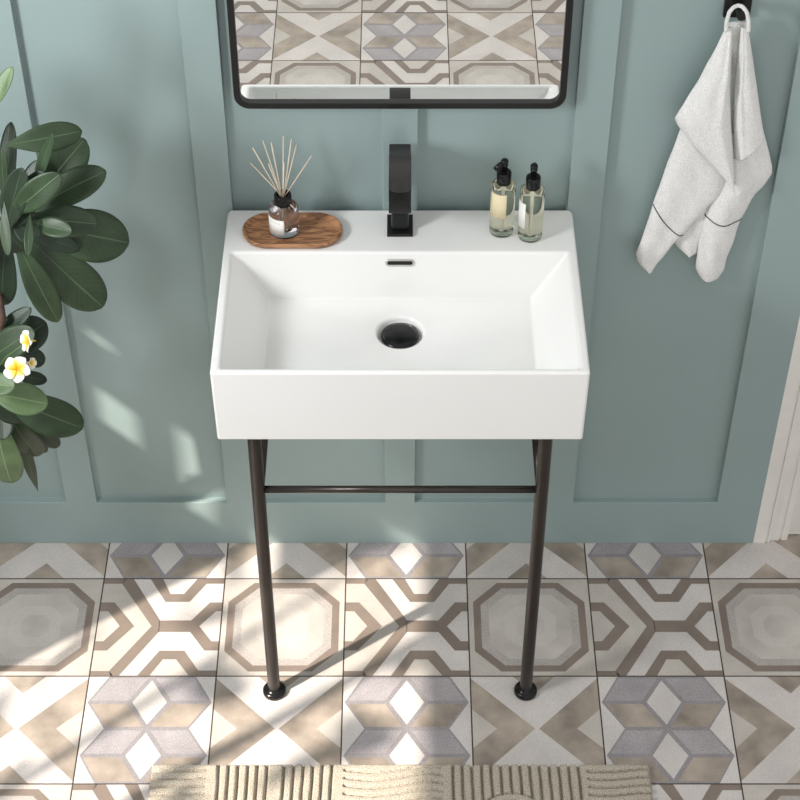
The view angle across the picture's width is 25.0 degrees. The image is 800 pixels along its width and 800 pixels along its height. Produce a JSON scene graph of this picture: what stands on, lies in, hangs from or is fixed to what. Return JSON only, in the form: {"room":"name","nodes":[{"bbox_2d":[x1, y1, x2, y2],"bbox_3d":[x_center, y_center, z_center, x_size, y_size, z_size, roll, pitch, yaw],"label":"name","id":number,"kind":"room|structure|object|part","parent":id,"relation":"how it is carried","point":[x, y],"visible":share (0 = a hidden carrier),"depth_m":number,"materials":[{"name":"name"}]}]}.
{"room":"bathroom","nodes":[
{"label":"bathroom","id":0,"kind":"room"},
{"bbox_2d":[0,0,799,542],"bbox_3d":[-0.312,-0.623,2.912,2.096,2.500,0.070,0,44,0],"label":"wall","id":1,"kind":"structure","parent":0,"point":[688,373],"depth_m":3.28,"materials":[{"name":"teal paint"}]},
{"bbox_2d":[226,0,573,108],"bbox_3d":[0.000,-0.758,2.716,0.545,0.754,0.024,0,44,0],"label":"wall mirror","id":2,"kind":"object","parent":1,"relation":"attached to","point":[286,54],"visible":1,"depth_m":2.90,"materials":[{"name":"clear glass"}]},
{"bbox_2d":[723,0,751,20],"bbox_3d":[0.538,-0.622,2.848,0.043,0.063,0.051,0,44,0],"label":"towel hook","id":3,"kind":"object","parent":1,"relation":"attached to","point":[739,13],"visible":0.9,"depth_m":2.86,"materials":[{"name":"black metal"}]},
{"bbox_2d":[636,3,771,281],"bbox_3d":[0.528,-0.417,3.032,0.218,0.581,0.056,0,44,0],"label":"hand towel","id":4,"kind":"object","parent":3,"relation":"hanging from","point":[719,159],"visible":1,"depth_m":3.05,"materials":[{"name":"fabric"}]},
{"bbox_2d":[753,317,799,542],"bbox_3d":[0.773,-0.623,2.912,0.074,2.500,0.070,0,44,0],"label":"trim","id":5,"kind":"structure","parent":1,"relation":"attached to","point":[782,482],"depth_m":3.60,"materials":[{"name":"white paint"}]},
{"bbox_2d":[788,484,799,533],"bbox_3d":[1.055,-0.632,2.919,0.490,2.498,0.048,0,44,0],"label":"door","id":6,"kind":"structure","parent":1,"relation":"in","point":[795,522],"depth_m":3.74,"materials":[{"name":"white paint"}]},
{"bbox_2d":[0,534,799,799],"bbox_3d":[0.009,1.200,2.849,3.219,0.030,2.840,0,44,0],"label":"floor","id":7,"kind":"structure","parent":0,"point":[118,661],"depth_m":3.54,"materials":[{"name":"tile"}]},
{"bbox_2d":[0,67,128,490],"bbox_3d":[-0.814,0.008,3.056,0.769,1.391,0.270,-6,44,-6],"label":"plant","id":8,"kind":"object","parent":7,"relation":"on","point":[52,239],"visible":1,"depth_m":2.89,"materials":[{"name":"green plant"}]},
{"bbox_2d":[147,765,651,799],"bbox_3d":[0.001,0.862,3.165,0.929,0.014,0.530,0,44,0],"label":"bath rug","id":9,"kind":"object","parent":7,"relation":"on","point":[167,782],"visible":1,"depth_m":3.32,"materials":[{"name":"fabric"}]},
{"bbox_2d":[247,439,552,700],"bbox_3d":[0.000,0.178,3.359,0.529,0.727,0.404,0,44,0],"label":"stand","id":10,"kind":"object","parent":7,"relation":"on","point":[274,689],"visible":0.6,"depth_m":3.15,"materials":[{"name":"brown metal"}]},
{"bbox_3d":[-0.242,0.302,3.228,0.024,0.723,0.024,0,44,0],"label":"leg","id":11,"kind":"part","parent":10,"relation":"part of","materials":[{"name":"brown metal"}]},
{"bbox_3d":[-0.242,0.020,3.221,0.021,0.021,0.382,0,44,0],"label":"rail","id":12,"kind":"part","parent":10,"relation":"part of","materials":[{"name":"brown metal"}]},
{"bbox_2d":[210,210,589,438],"bbox_3d":[0.000,-0.133,3.047,0.602,0.153,0.416,0,44,0],"label":"washbasin","id":13,"kind":"object","parent":10,"relation":"on","point":[452,329],"visible":1,"depth_m":3.03,"materials":[{"name":"white ceramic"}]},
{"bbox_2d":[242,212,342,248],"bbox_3d":[-0.184,-0.290,3.090,0.172,0.012,0.090,0,44,0],"label":"wooden tray","id":14,"kind":"object","parent":13,"relation":"on","point":[317,230],"visible":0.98,"depth_m":3.09,"materials":[{"name":"brown wood"}]},
{"bbox_2d":[250,136,311,238],"bbox_3d":[-0.199,-0.364,3.023,0.106,0.201,0.072,0,44,0],"label":"reed diffuser","id":15,"kind":"object","parent":14,"relation":"on","point":[283,211],"visible":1,"depth_m":3.04,"materials":[{"name":"clear glass"}]},
{"bbox_2d":[268,199,299,238],"bbox_3d":[-0.198,-0.312,3.071,0.052,0.060,0.052,0,44,0],"label":"bottle","id":16,"kind":"object","parent":15,"relation":"attached to","point":[283,215],"depth_m":3.05,"materials":[{"name":"clear glass"}]},
{"bbox_2d":[387,144,412,236],"bbox_3d":[0.000,-0.346,3.020,0.044,0.192,0.116,0,44,0],"label":"faucet","id":17,"kind":"object","parent":13,"relation":"on","point":[399,222],"visible":1,"depth_m":2.97,"materials":[{"name":"black metal"}]},
{"bbox_3d":[0.000,-0.357,3.013,0.037,0.064,0.103,0,44,0],"label":"spout","id":18,"kind":"part","parent":17,"relation":"part of","materials":[{"name":"black metal"}]},
{"bbox_3d":[0.000,-0.395,2.968,0.036,0.051,0.109,0,44,0],"label":"lever","id":19,"kind":"part","parent":17,"relation":"part of","materials":[{"name":"black metal"}]},
{"bbox_3d":[0.000,-0.301,3.106,0.044,0.006,0.055,0,44,0],"label":"plate","id":20,"kind":"part","parent":17,"relation":"part of","materials":[{"name":"black metal"}]},
{"bbox_2d":[489,158,515,237],"bbox_3d":[0.174,-0.345,3.046,0.042,0.152,0.043,0,44,0],"label":"pump bottle","id":21,"kind":"object","parent":13,"relation":"on","point":[503,188],"visible":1,"depth_m":3.04,"materials":[{"name":"clear glass"}]},
{"bbox_2d":[518,162,544,242],"bbox_3d":[0.222,-0.336,3.037,0.043,0.152,0.042,0,44,0],"label":"pump bottle","id":22,"kind":"object","parent":13,"relation":"on","point":[532,193],"visible":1,"depth_m":3.03,"materials":[{"name":"clear glass"}]},
{"bbox_3d":[0.242,0.020,3.221,0.021,0.021,0.382,0,44,0],"label":"rail","id":23,"kind":"part","parent":10,"relation":"part of","materials":[{"name":"brown metal"}]},
{"bbox_3d":[0.242,0.302,3.228,0.024,0.723,0.024,0,44,0],"label":"leg","id":24,"kind":"part","parent":10,"relation":"part of","materials":[{"name":"brown metal"}]}
]}

